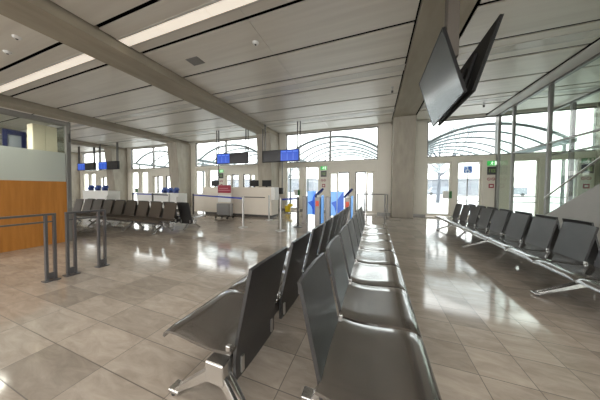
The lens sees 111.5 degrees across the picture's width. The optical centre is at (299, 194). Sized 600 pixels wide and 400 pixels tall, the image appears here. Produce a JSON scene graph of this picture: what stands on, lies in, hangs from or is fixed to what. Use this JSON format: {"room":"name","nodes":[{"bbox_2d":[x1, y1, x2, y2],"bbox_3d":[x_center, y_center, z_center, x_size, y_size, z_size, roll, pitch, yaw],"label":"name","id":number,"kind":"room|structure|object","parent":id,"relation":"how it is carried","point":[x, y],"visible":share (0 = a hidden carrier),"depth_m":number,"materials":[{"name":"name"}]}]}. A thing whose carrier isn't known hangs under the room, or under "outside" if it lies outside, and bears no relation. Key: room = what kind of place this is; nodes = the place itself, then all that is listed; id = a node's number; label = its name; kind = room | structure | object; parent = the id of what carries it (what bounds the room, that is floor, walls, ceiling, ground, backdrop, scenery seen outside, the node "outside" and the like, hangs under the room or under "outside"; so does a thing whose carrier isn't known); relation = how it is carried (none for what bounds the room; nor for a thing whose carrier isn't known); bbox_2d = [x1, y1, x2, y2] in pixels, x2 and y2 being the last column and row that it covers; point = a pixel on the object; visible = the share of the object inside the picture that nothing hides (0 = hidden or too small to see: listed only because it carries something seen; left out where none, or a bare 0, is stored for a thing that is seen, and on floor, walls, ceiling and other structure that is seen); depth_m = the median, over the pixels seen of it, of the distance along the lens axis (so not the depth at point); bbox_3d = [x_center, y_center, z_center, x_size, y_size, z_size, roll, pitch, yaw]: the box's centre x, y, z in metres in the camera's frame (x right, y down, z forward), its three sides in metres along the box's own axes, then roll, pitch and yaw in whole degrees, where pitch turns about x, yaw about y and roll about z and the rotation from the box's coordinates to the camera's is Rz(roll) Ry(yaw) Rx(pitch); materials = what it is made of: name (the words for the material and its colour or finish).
{"room":"airport terminal","nodes":[
{"label":"airport terminal","id":0,"kind":"room"},
{"bbox_2d":[2,128,25,147],"bbox_3d":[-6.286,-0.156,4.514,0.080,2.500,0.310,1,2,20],"label":"wall monitor","id":1,"kind":"object","parent":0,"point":[11,138],"visible":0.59,"depth_m":4.47,"materials":[{"name":"blue"}]},
{"bbox_2d":[0,200,599,399],"bbox_3d":[-7.603,1.197,4.014,43.000,0.200,20.220,1,2,20],"label":"floor","id":2,"kind":"structure","parent":0,"point":[94,333],"depth_m":2.06,"materials":[{"name":"tile"}]},
{"bbox_2d":[0,213,60,282],"bbox_3d":[-3.511,0.719,2.367,0.110,0.910,0.980,1,2,20],"label":"barrier","id":3,"kind":"object","parent":2,"relation":"on","point":[49,276],"visible":1,"depth_m":2.72,"materials":[{"name":"grey metal"}]},
{"bbox_2d":[0,108,72,252],"bbox_3d":[-8.223,-0.256,2.838,4.100,2.760,5.650,1,2,20],"label":"partition wall","id":4,"kind":"structure","parent":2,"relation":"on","point":[32,181],"depth_m":4.27,"materials":[{"name":"orange wood"}]},
{"bbox_2d":[27,123,56,151],"bbox_3d":[-5.869,-0.233,4.681,0.245,2.650,0.375,1,2,20],"label":"cupboard","id":5,"kind":"object","parent":2,"relation":"on","point":[39,137],"visible":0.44,"depth_m":4.56,"materials":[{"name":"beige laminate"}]},
{"bbox_2d":[71,154,79,200],"bbox_3d":[-21.843,-1.611,19.391,0.880,4.360,1.249,1,2,20],"label":"column","id":6,"kind":"structure","parent":2,"relation":"on","point":[74,158],"depth_m":19.42,"materials":[{"name":"concrete"}]},
{"bbox_2d":[62,209,109,276],"bbox_3d":[-3.238,0.701,3.108,0.110,0.910,0.500,1,2,20],"label":"barrier","id":7,"kind":"object","parent":2,"relation":"on","point":[70,271],"visible":1,"depth_m":2.98,"materials":[{"name":"grey metal"}]},
{"bbox_2d":[82,190,119,201],"bbox_3d":[-12.135,0.291,12.517,2.610,1.080,0.720,1,2,20],"label":"check-in counter","id":8,"kind":"object","parent":2,"relation":"on","point":[87,194],"depth_m":12.21,"materials":[{"name":"white laminate"}]},
{"bbox_2d":[104,148,127,201],"bbox_3d":[-15.181,-1.493,16.939,0.880,4.360,1.249,1,2,20],"label":"column","id":9,"kind":"structure","parent":2,"relation":"on","point":[117,179],"depth_m":16.73,"materials":[{"name":"concrete"}]},
{"bbox_2d":[0,128,126,150],"bbox_3d":[-18.456,-3.580,7.941,0.880,0.270,20.300,1,2,20],"label":"beam","id":10,"kind":"structure","parent":9,"relation":"on","point":[59,139],"depth_m":14.95,"materials":[{"name":"concrete"}]},
{"bbox_2d":[72,199,176,234],"bbox_3d":[-6.089,0.622,6.563,5.308,0.836,0.686,1,2,20],"label":"bench","id":11,"kind":"object","parent":2,"relation":"on","point":[168,217],"visible":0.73,"depth_m":6.36,"materials":[{"name":"grey metal"}]},
{"bbox_2d":[88,199,205,229],"bbox_3d":[-5.679,0.606,7.271,5.308,0.836,0.686,1,2,20],"label":"bench","id":12,"kind":"object","parent":2,"relation":"on","point":[184,216],"visible":0.3,"depth_m":6.35,"materials":[{"name":"grey metal"}]},
{"bbox_2d":[136,192,186,210],"bbox_3d":[-8.177,0.383,12.127,3.510,0.980,0.720,1,2,20],"label":"check-in counter","id":13,"kind":"object","parent":2,"relation":"on","point":[174,197],"depth_m":11.74,"materials":[{"name":"white laminate"}]},
{"bbox_2d":[167,142,190,205],"bbox_3d":[-8.519,-1.375,14.486,0.880,4.360,1.249,1,2,20],"label":"column","id":14,"kind":"structure","parent":2,"relation":"on","point":[179,154],"depth_m":14.13,"materials":[{"name":"concrete"}]},
{"bbox_2d":[0,94,189,144],"bbox_3d":[-11.940,-3.465,5.542,0.850,0.270,20.300,1,2,20],"label":"beam","id":15,"kind":"structure","parent":14,"relation":"on","point":[6,101],"depth_m":9.34,"materials":[{"name":"concrete"}]},
{"bbox_2d":[194,187,234,214],"bbox_3d":[-4.208,0.292,10.238,2.540,1.325,0.715,1,2,20],"label":"check-in counter","id":16,"kind":"object","parent":2,"relation":"on","point":[206,204],"depth_m":10.01,"materials":[{"name":"laminate"}]},
{"bbox_2d":[211,181,218,186],"bbox_3d":[-4.288,-0.525,10.330,0.460,0.352,0.160,1,2,20],"label":"monitor","id":17,"kind":"object","parent":16,"relation":"on","point":[213,183],"visible":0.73,"depth_m":10.32,"materials":[{"name":"black plastic"}]},
{"bbox_2d":[203,188,233,212],"bbox_3d":[-3.858,0.261,10.117,1.780,1.200,0.700,1,2,20],"label":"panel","id":18,"kind":"structure","parent":16,"relation":"on","point":[210,203],"depth_m":9.94,"materials":[{"name":"laminate"}]},
{"bbox_2d":[192,194,241,214],"bbox_3d":[-3.486,0.516,8.182,4.437,1.000,0.297,2,2,43],"label":"stanchion","id":19,"kind":"object","parent":2,"relation":"on","point":[193,195],"visible":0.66,"depth_m":8.48,"materials":[{"name":"grey metal"}]},
{"bbox_2d":[215,185,233,218],"bbox_3d":[-3.195,0.296,8.647,0.688,1.420,0.448,1,2,20],"label":"baggage sizer","id":20,"kind":"object","parent":2,"relation":"on","point":[223,209],"visible":0.99,"depth_m":8.57,"materials":[{"name":"red"}]},
{"bbox_2d":[238,197,247,227],"bbox_3d":[-1.846,0.571,6.621,0.300,1.000,0.300,1,2,20],"label":"stanchion","id":21,"kind":"object","parent":2,"relation":"on","point":[242,226],"visible":0.99,"depth_m":6.59,"materials":[{"name":"grey metal"}]},
{"bbox_2d":[232,187,278,217],"bbox_3d":[-1.981,0.330,9.415,2.210,1.330,0.720,1,2,20],"label":"check-in counter","id":22,"kind":"object","parent":2,"relation":"on","point":[255,198],"depth_m":9.12,"materials":[{"name":"laminate"}]},
{"bbox_2d":[232,187,270,187],"bbox_3d":[-2.133,-0.315,9.245,2.020,0.025,0.315,1,2,20],"label":"countertop","id":23,"kind":"structure","parent":22,"relation":"on","point":[232,187],"depth_m":9.09,"materials":[{"name":"laminate"}]},
{"bbox_2d":[250,180,258,186],"bbox_3d":[-2.130,-0.486,9.536,0.460,0.352,0.160,1,2,20],"label":"monitor","id":24,"kind":"object","parent":22,"relation":"on","point":[254,183],"visible":0.88,"depth_m":9.51,"materials":[{"name":"black plastic"}]},
{"bbox_2d":[262,180,270,186],"bbox_3d":[-1.520,-0.475,9.311,0.460,0.352,0.160,1,2,20],"label":"monitor","id":25,"kind":"object","parent":22,"relation":"on","point":[266,183],"visible":0.88,"depth_m":9.29,"materials":[{"name":"black plastic"}]},
{"bbox_2d":[163,206,349,399],"bbox_3d":[0.266,0.758,3.359,0.686,0.836,4.726,1,2,20],"label":"bench","id":26,"kind":"object","parent":2,"relation":"on","point":[234,325],"visible":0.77,"depth_m":1.33,"materials":[{"name":"grey metal"}]},
{"bbox_2d":[256,133,278,209],"bbox_3d":[-1.857,-1.256,12.034,0.880,4.360,1.249,1,2,20],"label":"column","id":27,"kind":"structure","parent":2,"relation":"on","point":[266,171],"depth_m":11.60,"materials":[{"name":"concrete"}]},
{"bbox_2d":[0,0,278,136],"bbox_3d":[-5.132,-3.344,3.036,0.880,0.270,20.300,1,2,20],"label":"beam","id":28,"kind":"structure","parent":27,"relation":"on","point":[45,17],"depth_m":4.67,"materials":[{"name":"concrete"}]},
{"bbox_2d":[266,195,272,220],"bbox_3d":[-1.248,0.532,8.244,0.300,1.000,0.300,1,2,20],"label":"stanchion","id":29,"kind":"object","parent":2,"relation":"on","point":[268,219],"visible":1,"depth_m":8.22,"materials":[{"name":"grey metal"}]},
{"bbox_2d":[276,198,296,231],"bbox_3d":[-0.442,0.588,6.413,0.298,1.000,0.902,1,2,28],"label":"stanchion","id":30,"kind":"object","parent":2,"relation":"on","point":[280,199],"visible":1,"depth_m":6.13,"materials":[{"name":"grey metal"}]},
{"bbox_2d":[284,202,292,212],"bbox_3d":[-0.620,0.674,10.798,0.460,0.528,0.354,1,2,20],"label":"bucket","id":31,"kind":"object","parent":2,"relation":"on","point":[287,207],"visible":1,"depth_m":10.68,"materials":[{"name":"yellow plastic"}]},
{"bbox_2d":[293,197,301,227],"bbox_3d":[-0.073,0.581,6.778,0.300,1.000,0.300,1,2,20],"label":"stanchion","id":32,"kind":"object","parent":2,"relation":"on","point":[297,226],"visible":0.99,"depth_m":6.75,"materials":[{"name":"grey metal"}]},
{"bbox_2d":[302,188,323,225],"bbox_3d":[0.431,0.417,7.333,0.865,1.305,0.488,1,2,28],"label":"gate","id":33,"kind":"object","parent":2,"relation":"on","point":[312,204],"visible":0.92,"depth_m":7.49,"materials":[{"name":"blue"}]},
{"bbox_2d":[312,191,315,213],"bbox_3d":[0.514,0.306,7.490,0.120,0.840,0.005,1,2,20],"label":"print","id":34,"kind":"object","parent":33,"relation":"attached to","point":[313,192],"depth_m":7.49,"materials":[{"name":"blue paper"}]},
{"bbox_2d":[325,188,352,224],"bbox_3d":[1.315,0.433,7.008,0.996,1.305,0.486,1,2,27],"label":"gate","id":35,"kind":"object","parent":2,"relation":"on","point":[334,205],"visible":0.73,"depth_m":7.19,"materials":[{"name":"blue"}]},
{"bbox_2d":[337,192,343,212],"bbox_3d":[1.419,0.322,7.157,0.210,0.840,0.005,1,2,20],"label":"print","id":36,"kind":"object","parent":35,"relation":"attached to","point":[340,195],"depth_m":7.16,"materials":[{"name":"blue paper"}]},
{"bbox_2d":[297,206,441,399],"bbox_3d":[1.049,0.773,3.038,0.686,0.836,4.718,1,2,20],"label":"bench","id":37,"kind":"object","parent":2,"relation":"on","point":[374,348],"visible":1,"depth_m":1.22,"materials":[{"name":"grey metal"}]},
{"bbox_2d":[357,194,387,223],"bbox_3d":[2.933,0.522,8.339,1.400,1.081,1.610,1,2,20],"label":"rail","id":38,"kind":"object","parent":2,"relation":"on","point":[385,210],"visible":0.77,"depth_m":8.78,"materials":[{"name":"silver metal"}]},
{"bbox_2d":[391,115,416,217],"bbox_3d":[4.806,-1.208,9.580,0.880,4.500,1.249,1,2,20],"label":"column","id":39,"kind":"structure","parent":2,"relation":"on","point":[403,127],"depth_m":9.16,"materials":[{"name":"concrete"}]},
{"bbox_2d":[392,0,477,123],"bbox_3d":[1.498,-3.296,0.594,0.870,0.130,20.300,1,2,20],"label":"beam","id":40,"kind":"structure","parent":39,"relation":"on","point":[430,21],"depth_m":4.60,"materials":[{"name":"concrete"}]},
{"bbox_2d":[445,0,459,58],"bbox_3d":[2.240,-2.310,3.020,0.150,1.860,0.800,1,2,20],"label":"hanger","id":41,"kind":"object","parent":40,"relation":"hanging from","point":[452,7],"visible":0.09,"depth_m":2.95,"materials":[{"name":"grey paint"}]},
{"bbox_2d":[419,27,466,125],"bbox_3d":[2.094,-1.638,3.106,0.275,0.824,1.410,1,2,20],"label":"screen","id":42,"kind":"object","parent":41,"relation":"hanging from","point":[442,85],"visible":1,"depth_m":2.85,"materials":[{"name":"black glass"}]},
{"bbox_2d":[438,14,503,125],"bbox_3d":[2.390,-1.633,2.997,0.275,0.824,1.410,1,2,20],"label":"screen","id":43,"kind":"object","parent":41,"relation":"hanging from","point":[471,71],"visible":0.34,"depth_m":2.52,"materials":[{"name":"black plastic"}]},
{"bbox_2d":[434,203,599,295],"bbox_3d":[3.900,0.764,4.205,0.790,0.836,5.898,1,2,20],"label":"bench","id":44,"kind":"object","parent":2,"relation":"on","point":[568,258],"visible":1,"depth_m":3.05,"materials":[{"name":"grey metal"}]},
{"bbox_2d":[468,204,599,264],"bbox_3d":[4.728,0.781,3.804,0.730,0.836,5.898,1,2,20],"label":"bench","id":45,"kind":"object","parent":2,"relation":"on","point":[595,248],"visible":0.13,"depth_m":3.54,"materials":[{"name":"grey metal"}]},
{"bbox_2d":[594,109,599,186],"bbox_3d":[11.467,-1.019,7.130,0.880,4.360,1.249,1,2,20],"label":"column","id":46,"kind":"structure","parent":2,"relation":"on","point":[597,139],"depth_m":7.69,"materials":[{"name":"concrete"}]},
{"bbox_2d":[0,0,599,152],"bbox_3d":[-5.572,-3.458,4.166,40.002,0.030,17.796,1,2,20],"label":"ceiling","id":47,"kind":"structure","parent":0,"point":[305,23],"depth_m":5.26,"materials":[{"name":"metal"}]},
{"bbox_2d":[11,34,21,39],"bbox_3d":[-6.200,-3.423,4.473,0.140,0.066,0.140,1,2,20],"label":"smoke detector","id":48,"kind":"object","parent":47,"relation":"attached to","point":[16,37],"visible":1,"depth_m":4.45,"materials":[{"name":"white plastic"}]},
{"bbox_2d":[0,53,96,93],"bbox_3d":[-7.806,-3.505,6.043,6.120,0.012,0.280,1,2,20],"label":"recessed light","id":49,"kind":"object","parent":47,"relation":"in","point":[74,61],"visible":0.82,"depth_m":5.79,"materials":[{"name":"grey plastic"}]},
{"bbox_2d":[57,124,85,129],"bbox_3d":[-13.389,-3.694,11.422,6.120,0.012,0.280,1,2,20],"label":"recessed light","id":50,"kind":"object","parent":47,"relation":"in","point":[74,125],"visible":0.21,"depth_m":10.85,"materials":[{"name":"grey"}]},
{"bbox_2d":[77,146,95,170],"bbox_3d":[-16.871,-2.880,16.132,2.300,1.950,0.149,1,2,20],"label":"display","id":51,"kind":"object","parent":47,"relation":"hanging from","point":[80,166],"visible":0.96,"depth_m":16.07,"materials":[{"name":"black"}]},
{"bbox_2d":[98,142,119,169],"bbox_3d":[-14.220,-2.833,15.156,2.350,1.950,0.149,1,2,20],"label":"display","id":52,"kind":"object","parent":47,"relation":"hanging from","point":[109,165],"visible":0.98,"depth_m":15.02,"materials":[{"name":"black plastic"}]},
{"bbox_2d":[98,138,146,143],"bbox_3d":[-12.290,-3.767,14.405,6.120,0.012,0.280,1,2,20],"label":"recessed light","id":53,"kind":"object","parent":47,"relation":"in","point":[141,138],"visible":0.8,"depth_m":14.52,"materials":[{"name":"grey plastic"}]},
{"bbox_2d":[101,103,194,121],"bbox_3d":[-6.727,-3.576,8.970,6.120,0.012,0.280,1,2,20],"label":"recessed light","id":54,"kind":"object","parent":47,"relation":"in","point":[183,106],"visible":0.85,"depth_m":8.89,"materials":[{"name":"grey"}]},
{"bbox_2d":[116,0,262,47],"bbox_3d":[-1.144,-3.387,3.591,6.120,0.012,0.280,1,2,20],"label":"recessed light","id":55,"kind":"object","parent":47,"relation":"in","point":[215,8],"visible":1,"depth_m":3.99,"materials":[{"name":"grey plastic"}]},
{"bbox_2d":[185,56,204,65],"bbox_3d":[-2.704,-3.441,5.284,0.380,0.020,0.280,1,2,20],"label":"ceiling vent","id":56,"kind":"object","parent":47,"relation":"in","point":[194,61],"visible":1,"depth_m":5.27,"materials":[{"name":"grey metal"}]},
{"bbox_2d":[167,127,244,136],"bbox_3d":[-5.628,-3.648,11.953,6.120,0.012,0.280,1,2,20],"label":"recessed light","id":57,"kind":"object","parent":47,"relation":"in","point":[236,127],"visible":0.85,"depth_m":11.80,"materials":[{"name":"grey"}]},
{"bbox_2d":[216,129,248,180],"bbox_3d":[-3.765,-1.848,11.351,2.150,3.550,0.194,1,2,20],"label":"display","id":58,"kind":"object","parent":47,"relation":"hanging from","point":[241,157],"visible":0.94,"depth_m":11.23,"materials":[{"name":"black"}]},
{"bbox_2d":[262,121,300,193],"bbox_3d":[-0.965,-1.798,10.320,2.121,3.550,0.194,1,2,20],"label":"display","id":59,"kind":"object","parent":47,"relation":"hanging from","point":[287,155],"visible":0.91,"depth_m":10.24,"materials":[{"name":"black"}]},
{"bbox_2d":[218,64,405,101],"bbox_3d":[-0.065,-3.458,6.518,6.120,0.012,0.280,1,2,20],"label":"recessed light","id":60,"kind":"object","parent":47,"relation":"in","point":[398,67],"visible":1,"depth_m":6.28,"materials":[{"name":"grey plastic"}]},
{"bbox_2d":[263,109,394,125],"bbox_3d":[1.034,-3.530,9.501,6.120,0.012,0.280,1,2,20],"label":"recessed light","id":61,"kind":"object","parent":47,"relation":"in","point":[390,110],"visible":0.97,"depth_m":9.33,"materials":[{"name":"grey plastic"}]},
{"bbox_2d":[463,95,513,103],"bbox_3d":[6.767,-3.427,7.370,1.356,0.012,0.310,1,2,20],"label":"recessed light","id":62,"kind":"object","parent":47,"relation":"in","point":[503,97],"depth_m":7.36,"materials":[{"name":"grey plastic"}]},
{"bbox_2d":[457,28,599,60],"bbox_3d":[6.597,-3.339,4.065,6.120,0.012,0.280,1,2,20],"label":"recessed light","id":63,"kind":"object","parent":47,"relation":"in","point":[595,32],"visible":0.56,"depth_m":4.52,"materials":[{"name":"grey plastic"}]},
{"bbox_2d":[554,85,599,93],"bbox_3d":[8.917,-3.389,6.579,1.160,0.012,0.310,1,2,20],"label":"recessed light","id":64,"kind":"object","parent":47,"relation":"in","point":[597,86],"depth_m":6.59,"materials":[{"name":"grey"}]},
{"bbox_2d":[80,102,597,215],"bbox_3d":[-4.057,-1.508,13.515,43.000,4.750,0.220,1,2,20],"label":"wall","id":65,"kind":"structure","parent":0,"point":[381,167],"depth_m":10.31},
{"bbox_2d":[141,171,147,191],"bbox_3d":[-12.625,-0.581,16.674,0.870,2.570,0.060,1,2,20],"label":"door","id":66,"kind":"structure","parent":65,"relation":"in","point":[147,171],"depth_m":16.79,"materials":[{"name":"beige metal"}]},
{"bbox_2d":[131,146,168,168],"bbox_3d":[-11.726,-2.919,16.281,5.150,1.700,0.130,1,2,20],"label":"window","id":67,"kind":"structure","parent":65,"relation":"in","point":[153,148],"depth_m":16.27,"materials":[{"name":"silver metal"}]},
{"bbox_2d":[153,176,157,192],"bbox_3d":[-11.449,-0.370,16.246,0.480,2.190,0.060,1,2,20],"label":"door","id":68,"kind":"structure","parent":65,"relation":"in","point":[153,176],"depth_m":16.26,"materials":[{"name":"beige metal"}]},
{"bbox_2d":[196,170,204,193],"bbox_3d":[-7.075,-0.482,14.631,0.900,2.570,0.060,1,2,20],"label":"door","id":69,"kind":"structure","parent":65,"relation":"in","point":[196,170],"depth_m":14.73,"materials":[{"name":"beige metal"}]},
{"bbox_2d":[209,169,217,186],"bbox_3d":[-5.963,-0.462,14.222,0.870,2.570,0.060,1,2,20],"label":"door","id":70,"kind":"structure","parent":65,"relation":"in","point":[209,169],"depth_m":14.32,"materials":[{"name":"beige metal"}]},
{"bbox_2d":[196,137,256,166],"bbox_3d":[-5.064,-2.800,13.829,5.150,1.700,0.130,1,2,20],"label":"window","id":71,"kind":"structure","parent":65,"relation":"in","point":[225,141],"depth_m":13.82,"materials":[{"name":"silver metal"}]},
{"bbox_2d":[226,174,231,186],"bbox_3d":[-4.787,-0.251,13.793,0.480,2.190,0.060,1,2,20],"label":"door","id":72,"kind":"structure","parent":65,"relation":"in","point":[229,174],"depth_m":13.79,"materials":[{"name":"beige metal"}]},
{"bbox_2d":[243,174,249,186],"bbox_3d":[-3.454,-0.228,13.303,0.520,2.190,0.060,1,2,20],"label":"door","id":73,"kind":"structure","parent":65,"relation":"in","point":[243,174],"depth_m":13.34,"materials":[{"name":"grey metal"}]},
{"bbox_2d":[286,167,299,209],"bbox_3d":[-0.413,-0.363,12.179,0.900,2.570,0.060,1,2,20],"label":"door","id":74,"kind":"structure","parent":65,"relation":"in","point":[286,167],"depth_m":12.17,"materials":[{"name":"beige metal"}]},
{"bbox_2d":[305,166,318,195],"bbox_3d":[0.699,-0.344,11.770,0.870,2.570,0.060,1,2,20],"label":"door","id":75,"kind":"structure","parent":65,"relation":"in","point":[305,166],"depth_m":11.80,"materials":[{"name":"beige metal"}]},
{"bbox_2d":[286,126,377,162],"bbox_3d":[1.598,-2.682,11.376,5.150,1.700,0.130,1,2,20],"label":"window","id":76,"kind":"structure","parent":65,"relation":"in","point":[331,131],"depth_m":11.28,"materials":[{"name":"silver metal"}]},
{"bbox_2d":[329,172,337,196],"bbox_3d":[1.875,-0.133,11.341,0.480,2.190,0.060,1,2,20],"label":"door","id":77,"kind":"structure","parent":65,"relation":"in","point":[330,172],"depth_m":11.34,"materials":[{"name":"beige metal"}]},
{"bbox_2d":[338,172,348,195],"bbox_3d":[2.391,-0.124,11.151,0.580,2.190,0.060,1,2,20],"label":"door","id":78,"kind":"structure","parent":65,"relation":"in","point":[339,172],"depth_m":11.15,"materials":[{"name":"grey metal"}]},
{"bbox_2d":[355,172,365,212],"bbox_3d":[3.208,-0.109,10.851,0.520,2.190,0.060,1,2,20],"label":"door","id":79,"kind":"structure","parent":65,"relation":"in","point":[356,172],"depth_m":10.80,"materials":[{"name":"grey metal"}]},
{"bbox_2d":[282,208,450,216],"bbox_3d":[3.794,0.964,10.556,10.860,0.090,0.014,1,2,20],"label":"baseboard","id":80,"kind":"structure","parent":65,"relation":"attached to","point":[282,208],"depth_m":10.30,"materials":[{"name":"silver metal"}]},
{"bbox_2d":[366,171,373,213],"bbox_3d":[3.658,-0.101,10.685,0.400,2.190,0.060,1,2,20],"label":"door","id":81,"kind":"structure","parent":65,"relation":"in","point":[372,172],"depth_m":10.65,"materials":[{"name":"beige metal"}]},
{"bbox_2d":[425,162,450,216],"bbox_3d":[6.503,-0.240,9.633,1.000,2.570,0.060,1,2,20],"label":"door","id":82,"kind":"structure","parent":65,"relation":"in","point":[449,189],"depth_m":9.58,"materials":[{"name":"beige metal"}]},
{"bbox_2d":[442,191,451,198],"bbox_3d":[6.796,0.013,9.430,0.340,0.340,0.110,1,2,20],"label":"box","id":83,"kind":"object","parent":82,"relation":"attached to","point":[446,194],"visible":1,"depth_m":9.39,"materials":[{"name":"white plastic"}]},
{"bbox_2d":[456,161,481,217],"bbox_3d":[7.590,-0.221,9.217,0.930,2.570,0.090,1,2,20],"label":"door","id":84,"kind":"structure","parent":65,"relation":"in","point":[458,162],"depth_m":9.11,"materials":[{"name":"beige metal"}]},
{"bbox_2d":[487,167,495,174],"bbox_3d":[8.298,-1.030,8.828,0.320,0.340,0.052,1,2,20],"label":"display","id":85,"kind":"object","parent":65,"relation":"attached to","point":[490,170],"visible":1,"depth_m":8.81,"materials":[{"name":"black"}]},
{"bbox_2d":[487,161,496,165],"bbox_3d":[8.299,-1.350,8.813,0.340,0.200,0.064,1,2,20],"label":"exit sign","id":86,"kind":"object","parent":65,"relation":"attached to","point":[489,163],"visible":0.98,"depth_m":8.80,"materials":[{"name":"green plastic"}]},
{"bbox_2d":[427,106,596,157],"bbox_3d":[8.682,-2.556,8.768,5.610,1.700,0.130,1,2,20],"label":"window","id":87,"kind":"structure","parent":65,"relation":"in","point":[591,107],"depth_m":8.59,"materials":[{"name":"silver metal"}]},
{"bbox_2d":[514,159,538,216],"bbox_3d":[9.359,-0.189,8.566,0.920,2.570,0.090,1,2,20],"label":"door","id":88,"kind":"structure","parent":65,"relation":"in","point":[535,202],"depth_m":8.43,"materials":[{"name":"beige metal"}]},
{"bbox_2d":[552,157,577,203],"bbox_3d":[10.441,-0.169,8.148,0.840,2.570,0.126,1,2,20],"label":"door","id":89,"kind":"structure","parent":65,"relation":"in","point":[576,158],"depth_m":8.02,"materials":[{"name":"beige metal"}]},
{"bbox_2d":[581,164,593,172],"bbox_3d":[11.019,-0.982,7.826,0.320,0.340,0.052,1,2,20],"label":"display","id":90,"kind":"object","parent":65,"relation":"attached to","point":[590,169],"visible":0.83,"depth_m":7.80,"materials":[{"name":"black"}]},
{"bbox_2d":[581,158,594,162],"bbox_3d":[11.020,-1.301,7.812,0.340,0.200,0.064,1,2,20],"label":"exit sign","id":91,"kind":"object","parent":65,"relation":"attached to","point":[583,160],"visible":0.87,"depth_m":7.80,"materials":[{"name":"green plastic"}]},
{"bbox_2d":[494,52,599,214],"bbox_3d":[6.023,-0.996,2.127,0.100,4.500,14.200,1,2,20],"label":"wall","id":92,"kind":"structure","parent":0,"point":[551,86],"depth_m":6.24,"materials":[{"name":"silver metal"}]},
{"bbox_2d":[486,37,599,115],"bbox_3d":[5.900,-3.278,2.117,0.540,0.060,14.200,1,2,20],"label":"trim","id":93,"kind":"structure","parent":92,"relation":"attached to","point":[594,49],"depth_m":5.72,"materials":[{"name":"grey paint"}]},
{"bbox_2d":[546,184,599,245],"bbox_3d":[6.299,-0.804,3.493,0.140,4.047,6.946,1,2,20],"label":"wall","id":94,"kind":"structure","parent":0,"point":[586,206],"depth_m":4.80,"materials":[{"name":"white paint"}]},
{"bbox_2d":[544,157,599,202],"bbox_3d":[6.166,-1.649,3.092,0.044,3.981,6.162,1,2,20],"label":"stair handrail","id":95,"kind":"object","parent":94,"relation":"attached to","point":[598,158],"visible":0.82,"depth_m":5.31,"materials":[{"name":"metal"}]},
{"bbox_2d":[552,88,599,201],"bbox_3d":[8.136,-1.002,2.947,0.100,4.500,11.200,1,2,20],"label":"wall","id":96,"kind":"structure","parent":0,"point":[573,104],"depth_m":7.31,"materials":[{"name":"white paint"}]},
{"label":"outside","id":97,"kind":"structure","parent":0,"visible":0},
{"bbox_2d":[134,191,565,216],"bbox_3d":[26.177,-0.323,71.096,180.000,0.230,128.500,1,2,20],"label":"ground","id":98,"kind":"structure","parent":97,"point":[433,207],"depth_m":21.47,"materials":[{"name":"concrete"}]},
{"bbox_2d":[134,150,233,171],"bbox_3d":[-10.570,-1.589,20.860,5.640,4.452,8.300,1,2,20],"label":"canopy","id":99,"kind":"object","parent":98,"relation":"on","point":[139,159],"visible":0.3,"depth_m":18.59,"materials":[{"name":"grey metal"}]},
{"bbox_2d":[198,144,287,203],"bbox_3d":[-3.674,-1.467,18.322,5.640,4.452,8.300,1,2,20],"label":"canopy","id":100,"kind":"object","parent":98,"relation":"on","point":[250,148],"visible":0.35,"depth_m":15.81,"materials":[{"name":"grey metal"}]},
{"bbox_2d":[213,178,317,191],"bbox_3d":[-15.494,-3.975,90.896,48.600,5.350,10.600,1,2,20],"label":"terminal building","id":101,"kind":"structure","parent":98,"relation":"on","point":[313,183],"depth_m":80.84,"materials":[{"name":"grey"}]},
{"bbox_2d":[288,157,305,187],"bbox_3d":[-1.398,-2.688,28.561,5.434,6.393,5.622,-1,2,-44],"label":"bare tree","id":102,"kind":"object","parent":98,"relation":"on","point":[297,170],"visible":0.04,"depth_m":28.20,"materials":[{"name":"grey plant"}]},
{"bbox_2d":[289,135,376,203],"bbox_3d":[3.223,-1.344,15.783,5.640,4.452,8.300,1,2,20],"label":"canopy","id":103,"kind":"object","parent":98,"relation":"on","point":[337,136],"visible":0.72,"depth_m":14.27,"materials":[{"name":"grey metal"}]},
{"bbox_2d":[427,187,448,194],"bbox_3d":[35.502,-0.948,52.971,4.800,2.149,1.930,1,2,20],"label":"van","id":104,"kind":"object","parent":98,"relation":"on","point":[433,190],"visible":0.62,"depth_m":52.27,"materials":[{"name":"grey paint"}]},
{"bbox_2d":[428,119,480,202],"bbox_3d":[13.854,-3.026,20.810,7.217,7.722,7.061,0,2,-30],"label":"bare tree","id":105,"kind":"object","parent":98,"relation":"on","point":[435,169],"visible":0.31,"depth_m":19.91,"materials":[{"name":"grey plant"}]},
{"bbox_2d":[464,166,471,204],"bbox_3d":[8.720,-0.206,10.650,0.360,2.540,0.070,1,2,20],"label":"sign","id":106,"kind":"object","parent":98,"relation":"on","point":[467,169],"visible":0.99,"depth_m":10.62,"materials":[{"name":"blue metal"}]},
{"bbox_2d":[427,178,514,194],"bbox_3d":[42.826,-2.394,64.111,32.600,4.550,10.600,1,2,20],"label":"terminal building","id":107,"kind":"structure","parent":98,"relation":"on","point":[473,184],"depth_m":57.58,"materials":[{"name":"grey"}]},
{"bbox_2d":[428,122,577,205],"bbox_3d":[10.119,-1.222,13.244,5.640,4.452,8.300,1,2,20],"label":"canopy","id":108,"kind":"object","parent":98,"relation":"on","point":[432,142],"visible":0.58,"depth_m":10.15,"materials":[{"name":"grey metal"}]},
{"bbox_2d":[514,187,527,195],"bbox_3d":[51.206,-0.727,49.320,4.800,2.149,1.930,1,2,20],"label":"van","id":109,"kind":"object","parent":98,"relation":"on","point":[522,191],"visible":0.4,"depth_m":48.02,"materials":[{"name":"grey paint"}]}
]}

